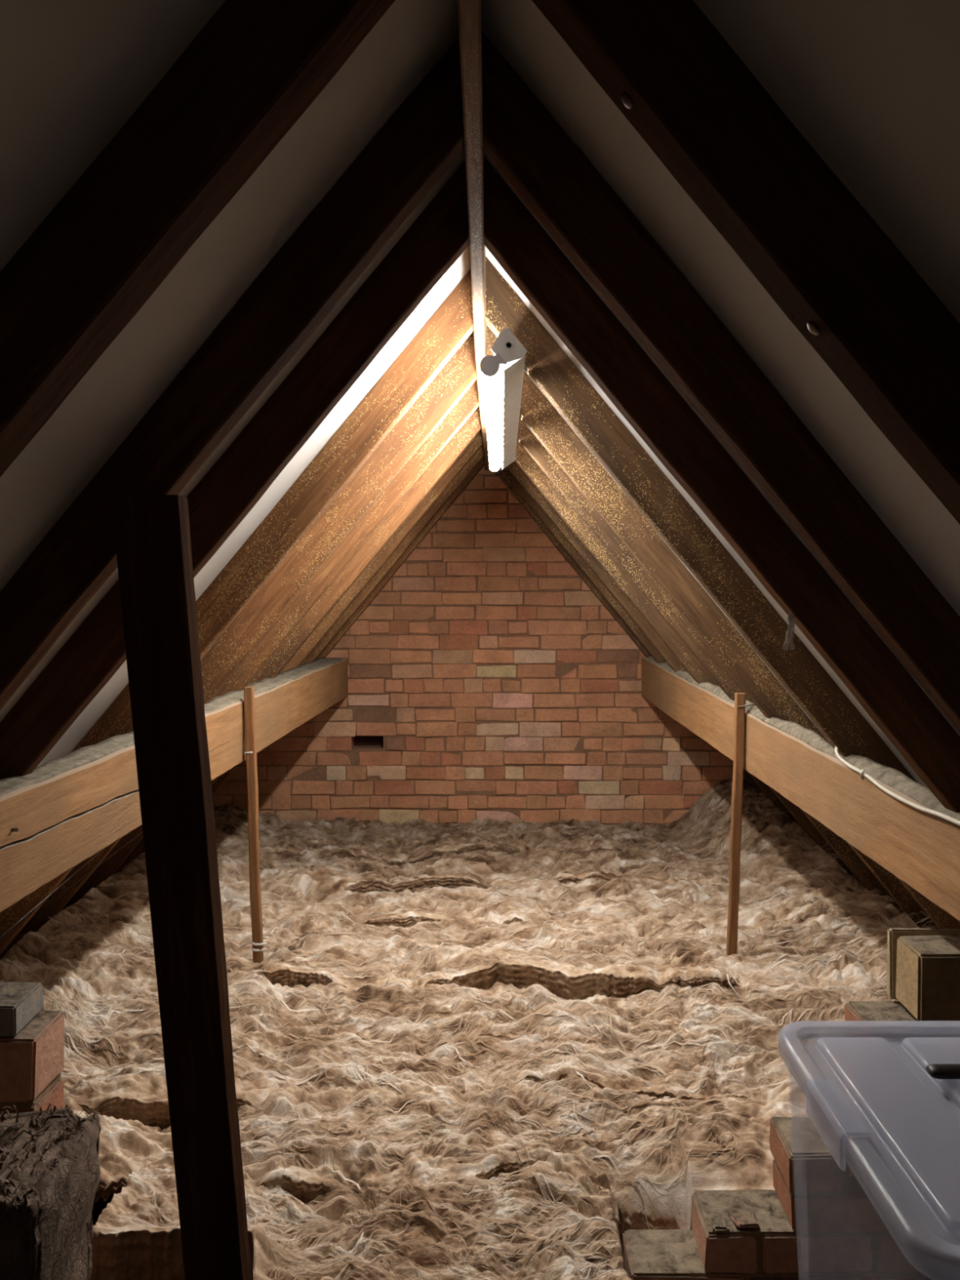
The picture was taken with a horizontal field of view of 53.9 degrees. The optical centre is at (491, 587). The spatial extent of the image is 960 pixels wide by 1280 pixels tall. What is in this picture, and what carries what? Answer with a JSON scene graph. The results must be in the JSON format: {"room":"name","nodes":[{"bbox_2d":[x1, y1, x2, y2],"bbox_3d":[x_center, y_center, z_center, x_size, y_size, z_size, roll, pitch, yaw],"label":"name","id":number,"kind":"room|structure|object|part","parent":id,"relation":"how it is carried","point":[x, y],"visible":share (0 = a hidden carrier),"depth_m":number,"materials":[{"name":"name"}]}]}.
{"room":"attic","nodes":[
{"label":"attic","id":0,"kind":"room"},
{"bbox_2d":[0,0,471,768],"bbox_3d":[-0.903,0.274,1.900,1.752,2.151,6.200,0,0,0],"label":"ceiling","id":1,"kind":"structure","parent":0,"point":[73,73],"depth_m":1.14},
{"bbox_2d":[0,0,395,476],"bbox_3d":[-0.847,0.292,0.863,1.616,2.094,0.065,0,0,0],"label":"rafter","id":2,"kind":"object","parent":1,"relation":"attached to","point":[255,67],"visible":1,"depth_m":0.83,"materials":[{"name":"brown wood"}]},
{"bbox_2d":[0,37,463,710],"bbox_3d":[-0.847,0.291,1.303,1.616,2.092,0.053,0,0,0],"label":"rafter","id":3,"kind":"object","parent":1,"relation":"attached to","point":[315,268],"visible":0.91,"depth_m":1.28,"materials":[{"name":"brown wood"}]},
{"bbox_2d":[0,160,469,779],"bbox_3d":[-0.847,0.293,1.669,1.616,2.095,0.048,0,0,0],"label":"rafter","id":4,"kind":"object","parent":1,"relation":"attached to","point":[439,236],"visible":0.83,"depth_m":1.65,"materials":[{"name":"brown wood"}]},
{"bbox_2d":[0,329,476,955],"bbox_3d":[-0.847,0.293,2.733,1.616,2.096,0.051,0,0,0],"label":"rafter","id":5,"kind":"object","parent":1,"relation":"attached to","point":[455,378],"visible":0.66,"depth_m":2.71,"materials":[{"name":"brown wood"}]},
{"bbox_2d":[0,379,479,958],"bbox_3d":[-0.847,0.292,3.133,1.616,2.094,0.051,0,0,0],"label":"rafter","id":6,"kind":"object","parent":1,"relation":"attached to","point":[406,478],"visible":0.45,"depth_m":3.11,"materials":[{"name":"brown wood"}]},
{"bbox_2d":[62,405,481,909],"bbox_3d":[-0.847,0.292,3.612,1.616,2.094,0.050,0,0,0],"label":"rafter","id":7,"kind":"object","parent":1,"relation":"attached to","point":[398,515],"visible":0.46,"depth_m":3.59,"materials":[{"name":"brown wood"}]},
{"bbox_2d":[71,269,473,752],"bbox_3d":[-0.847,0.293,2.221,1.616,2.095,0.051,0,0,0],"label":"rafter","id":8,"kind":"object","parent":1,"relation":"attached to","point":[352,445],"visible":0.64,"depth_m":2.20,"materials":[{"name":"brown wood"}]},
{"bbox_2d":[114,428,482,874],"bbox_3d":[-0.847,0.293,4.022,1.616,2.096,0.050,0,0,0],"label":"rafter","id":9,"kind":"object","parent":1,"relation":"attached to","point":[476,442],"visible":0.34,"depth_m":4.00,"materials":[{"name":"brown wood"}]},
{"bbox_2d":[211,441,483,785],"bbox_3d":[-0.847,0.293,4.403,1.616,2.097,0.050,0,0,0],"label":"rafter","id":10,"kind":"object","parent":1,"relation":"attached to","point":[474,460],"visible":0.29,"depth_m":4.38,"materials":[{"name":"brown wood"}]},
{"bbox_2d":[211,448,484,794],"bbox_3d":[-0.847,0.293,4.723,1.616,2.096,0.050,0,0,0],"label":"rafter","id":11,"kind":"object","parent":1,"relation":"attached to","point":[474,472],"visible":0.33,"depth_m":4.70,"materials":[{"name":"brown wood"}]},
{"bbox_2d":[93,1128,622,1249],"bbox_3d":[0.000,1.365,1.900,3.500,0.030,6.200,0,0,0],"label":"floor","id":12,"kind":"structure","parent":0,"point":[100,1204],"depth_m":2.06,"materials":[{"name":"wood"}]},
{"bbox_2d":[0,1010,64,1114],"bbox_3d":[-0.864,1.034,1.552,0.277,0.639,0.112,0,0,0],"label":"brick pier","id":13,"kind":"object","parent":12,"relation":"on","point":[32,1060],"visible":0.3,"depth_m":1.51,"materials":[{"name":"red brick"}]},
{"bbox_2d":[0,982,44,1036],"bbox_3d":[-0.870,0.689,1.550,0.224,0.052,0.100,0,0,0],"label":"stone block","id":14,"kind":"object","parent":13,"relation":"on","point":[20,1002],"visible":1,"depth_m":1.54,"materials":[{"name":"stone"}]},
{"bbox_2d":[0,1102,104,1279],"bbox_3d":[-0.693,1.019,1.186,0.364,0.660,0.246,0,0,0],"label":"stump","id":15,"kind":"object","parent":12,"relation":"on","point":[50,1171],"visible":1,"depth_m":1.17,"materials":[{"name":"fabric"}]},
{"bbox_2d":[111,494,252,1279],"bbox_3d":[-0.395,0.612,1.255,0.208,1.467,0.042,0,0,0],"label":"wooden post","id":16,"kind":"object","parent":12,"relation":"on","point":[152,532],"visible":1,"depth_m":1.23,"materials":[{"name":"brown wood"}]},
{"bbox_2d":[90,1152,631,1279],"bbox_3d":[-0.181,1.220,1.663,1.051,0.240,0.554,0,0,0],"label":"insulation batt","id":17,"kind":"object","parent":12,"relation":"on","point":[557,1218],"visible":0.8,"depth_m":1.72,"materials":[{"name":"beige fabric"}]},
{"bbox_2d":[63,1075,808,1247],"bbox_3d":[-0.015,1.210,2.056,2.834,0.318,0.408,0,0,-1],"label":"insulation batt","id":18,"kind":"object","parent":12,"relation":"on","point":[655,1154],"visible":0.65,"depth_m":2.00,"materials":[{"name":"beige fabric"}]},
{"bbox_2d":[0,967,899,1128],"bbox_3d":[0.039,1.161,2.439,3.024,0.228,0.656,0,0,0],"label":"insulation batt","id":19,"kind":"object","parent":18,"relation":"on","point":[333,1045],"visible":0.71,"depth_m":2.43,"materials":[{"name":"beige fabric"}]},
{"bbox_2d":[70,869,899,928],"bbox_3d":[0.026,1.169,3.471,2.999,0.194,0.632,0,0,0],"label":"insulation batt","id":20,"kind":"object","parent":12,"relation":"on","point":[617,900],"visible":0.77,"depth_m":3.44,"materials":[{"name":"beige fabric"}]},
{"bbox_2d":[0,903,937,1000],"bbox_3d":[0.023,1.127,2.961,2.999,0.180,0.674,0,0,-1],"label":"insulation batt","id":21,"kind":"object","parent":20,"relation":"on","point":[580,960],"visible":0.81,"depth_m":2.86,"materials":[{"name":"beige fabric"}]},
{"bbox_2d":[213,778,790,866],"bbox_3d":[0.037,1.099,4.462,3.015,0.318,0.658,0,0,0],"label":"insulation batt","id":22,"kind":"object","parent":12,"relation":"on","point":[708,821],"visible":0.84,"depth_m":4.47,"materials":[{"name":"beige fabric"}]},
{"bbox_2d":[121,812,851,895],"bbox_3d":[0.024,1.126,3.953,2.991,0.267,0.646,0,0,0],"label":"insulation batt","id":23,"kind":"object","parent":22,"relation":"on","point":[774,846],"visible":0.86,"depth_m":3.91,"materials":[{"name":"beige fabric"}]},
{"bbox_2d":[622,1000,959,1279],"bbox_3d":[0.668,1.088,1.819,0.816,0.530,0.140,0,0,0],"label":"brick pier","id":24,"kind":"object","parent":12,"relation":"on","point":[818,1222],"visible":0.48,"depth_m":1.76,"materials":[{"name":"red brick"}]},
{"bbox_2d":[711,1214,728,1232],"bbox_3d":[0.428,1.196,1.777,0.032,0.015,0.040,0,0,0],"label":"fragment","id":25,"kind":"object","parent":24,"relation":"on","point":[719,1224],"visible":1,"depth_m":1.77,"materials":[{"name":"beige wood"}]},
{"bbox_2d":[730,1212,759,1228],"bbox_3d":[0.477,1.195,1.781,0.046,0.017,0.043,0,0,0],"label":"fragment","id":26,"kind":"object","parent":24,"relation":"on","point":[747,1220],"visible":1,"depth_m":1.77,"materials":[{"name":"beige wood"}]},
{"bbox_2d":[886,928,959,1020],"bbox_3d":[0.906,0.748,1.826,0.231,0.138,0.136,0,0,0],"label":"cardboard box","id":27,"kind":"object","parent":24,"relation":"on","point":[923,964],"visible":0.97,"depth_m":1.78,"materials":[{"name":"cardboard"}]},
{"bbox_3d":[0.730,1.181,1.000,0.660,0.335,0.680,0,0,0],"label":"platform","id":28,"kind":"object","parent":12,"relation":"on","visible":0},
{"bbox_2d":[777,1020,959,1279],"bbox_3d":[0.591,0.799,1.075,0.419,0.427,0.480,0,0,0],"label":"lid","id":29,"kind":"object","parent":28,"relation":"on","point":[887,1110],"visible":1,"depth_m":1.10,"materials":[{"name":"white plastic"}]},
{"bbox_3d":[0.631,0.593,1.157,0.192,0.014,0.025,0,0,0],"label":"handle","id":30,"kind":"part","parent":29,"relation":"part of","materials":[{"name":"black plastic"}]},
{"bbox_2d":[212,459,752,826],"bbox_3d":[-0.034,0.293,4.849,3.483,2.118,0.113,0,0,0],"label":"wall","id":31,"kind":"structure","parent":0,"point":[486,678],"depth_m":4.80,"materials":[{"name":"brick"}]},
{"bbox_2d":[0,657,347,912],"bbox_3d":[-0.831,0.427,2.098,0.143,0.247,5.398,0,0,1],"label":"purlin","id":32,"kind":"object","parent":31,"relation":"attached to","point":[55,817],"visible":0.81,"depth_m":1.87,"materials":[{"name":"brown wood"}]},
{"bbox_2d":[0,848,103,937],"bbox_3d":[-0.795,0.545,1.775,0.002,0.093,0.869,0,0,-12],"label":"wire","id":33,"kind":"object","parent":32,"relation":"attached to","point":[103,849],"visible":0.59,"depth_m":1.60,"materials":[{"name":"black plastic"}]},
{"bbox_2d":[47,831,142,904],"bbox_3d":[-0.910,0.641,2.200,0.002,0.012,0.601,0,0,-3],"label":"wire","id":34,"kind":"object","parent":32,"relation":"attached to","point":[141,832],"visible":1,"depth_m":2.14,"materials":[{"name":"black plastic"}]},
{"bbox_2d":[243,686,266,963],"bbox_3d":[-0.727,0.734,2.889,0.046,0.864,0.068,0,0,38],"label":"batten","id":35,"kind":"object","parent":32,"relation":"hanging from","point":[251,753],"visible":0.98,"depth_m":2.88,"materials":[{"name":"brown wood"}]},
{"bbox_2d":[641,655,959,920],"bbox_3d":[0.849,0.452,2.098,0.132,0.247,5.398,0,0,-1],"label":"purlin","id":36,"kind":"object","parent":31,"relation":"attached to","point":[921,849],"visible":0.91,"depth_m":2.16,"materials":[{"name":"brown wood"}]},
{"bbox_2d":[725,692,755,957],"bbox_3d":[0.758,0.746,2.897,0.041,0.850,0.106,0,0,-30],"label":"batten","id":37,"kind":"object","parent":36,"relation":"attached to","point":[740,698],"visible":0.94,"depth_m":2.90,"materials":[{"name":"brown wood"}]},
{"bbox_2d":[859,768,864,779],"bbox_3d":[0.773,0.389,1.970,0.010,0.022,0.006,0,0,0],"label":"clip","id":38,"kind":"object","parent":36,"relation":"attached to","point":[862,771],"visible":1,"depth_m":1.97,"materials":[{"name":"white plastic"}]},
{"bbox_2d":[834,746,959,826],"bbox_3d":[0.786,0.363,1.842,0.055,0.087,0.955,0,0,3],"label":"cable","id":39,"kind":"object","parent":36,"relation":"attached to","point":[872,780],"visible":0.84,"depth_m":1.81,"materials":[{"name":"white plastic"}]},
{"bbox_2d":[480,0,959,786],"bbox_3d":[0.842,0.275,1.900,1.738,2.151,6.200,0,0,0],"label":"ceiling","id":40,"kind":"structure","parent":0,"point":[873,86],"depth_m":1.11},
{"bbox_2d":[457,0,489,470],"bbox_3d":[-0.027,-0.676,1.847,0.032,0.157,5.895,0,0,0],"label":"board","id":41,"kind":"object","parent":40,"relation":"attached to","point":[469,17],"visible":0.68,"depth_m":1.35,"materials":[{"name":"brown wood"}]},
{"bbox_2d":[494,469,768,797],"bbox_3d":[0.787,0.293,4.722,1.602,2.096,0.050,0,0,0],"label":"rafter","id":42,"kind":"object","parent":40,"relation":"attached to","point":[499,473],"visible":0.3,"depth_m":4.70,"materials":[{"name":"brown wood"}]},
{"bbox_2d":[499,465,808,835],"bbox_3d":[0.787,0.292,4.402,1.602,2.095,0.050,0,0,0],"label":"rafter","id":43,"kind":"object","parent":40,"relation":"attached to","point":[506,472],"visible":0.28,"depth_m":4.38,"materials":[{"name":"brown wood"}]},
{"bbox_2d":[506,461,864,887],"bbox_3d":[0.787,0.292,4.022,1.602,2.094,0.049,0,0,0],"label":"rafter","id":44,"kind":"object","parent":40,"relation":"attached to","point":[513,467],"visible":0.41,"depth_m":4.00,"materials":[{"name":"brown wood"}]},
{"bbox_2d":[485,256,915,782],"bbox_3d":[0.787,0.292,2.168,1.602,2.094,0.051,0,0,0],"label":"rafter","id":45,"kind":"object","parent":40,"relation":"attached to","point":[650,490],"visible":0.73,"depth_m":2.15,"materials":[{"name":"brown wood"}]},
{"bbox_2d":[514,440,904,913],"bbox_3d":[0.787,0.292,3.613,1.602,2.094,0.051,0,0,0],"label":"rafter","id":46,"kind":"object","parent":40,"relation":"attached to","point":[528,465],"visible":0.42,"depth_m":3.59,"materials":[{"name":"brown wood"}]},
{"bbox_2d":[481,31,959,733],"bbox_3d":[0.787,0.292,1.303,1.602,2.095,0.052,0,0,0],"label":"rafter","id":47,"kind":"object","parent":40,"relation":"attached to","point":[522,140],"visible":0.99,"depth_m":1.28,"materials":[{"name":"brown wood"}]},
{"bbox_2d":[484,156,959,813],"bbox_3d":[0.787,0.293,1.672,1.602,2.095,0.054,0,0,0],"label":"rafter","id":48,"kind":"object","parent":40,"relation":"attached to","point":[534,262],"visible":0.98,"depth_m":1.65,"materials":[{"name":"brown wood"}]},
{"bbox_2d":[782,613,795,649],"bbox_3d":[0.521,0.076,1.660,0.018,0.064,0.025,0,0,38],"label":"cobweb","id":49,"kind":"object","parent":48,"relation":"hanging from","point":[791,625],"visible":1,"depth_m":1.66},
{"bbox_2d":[487,325,959,928],"bbox_3d":[0.787,0.293,2.733,1.602,2.095,0.051,0,0,0],"label":"rafter","id":50,"kind":"object","parent":40,"relation":"attached to","point":[537,412],"visible":0.58,"depth_m":2.71,"materials":[{"name":"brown wood"}]},
{"bbox_2d":[480,327,527,471],"bbox_3d":[0.032,-0.493,2.765,0.100,0.118,1.535,0,0,1],"label":"lamp","id":51,"kind":"object","parent":50,"relation":"attached to","point":[503,372],"visible":1,"depth_m":2.28,"materials":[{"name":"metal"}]},
{"bbox_2d":[516,417,935,928],"bbox_3d":[0.787,0.293,3.133,1.602,2.096,0.051,0,0,0],"label":"rafter","id":52,"kind":"object","parent":40,"relation":"attached to","point":[529,442],"visible":0.45,"depth_m":3.11,"materials":[{"name":"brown wood"}]},
{"bbox_2d":[531,0,959,524],"bbox_3d":[0.787,0.292,0.863,1.602,2.094,0.066,0,0,0],"label":"rafter","id":53,"kind":"object","parent":40,"relation":"attached to","point":[818,253],"visible":1,"depth_m":0.83,"materials":[{"name":"brown wood"}]}
]}

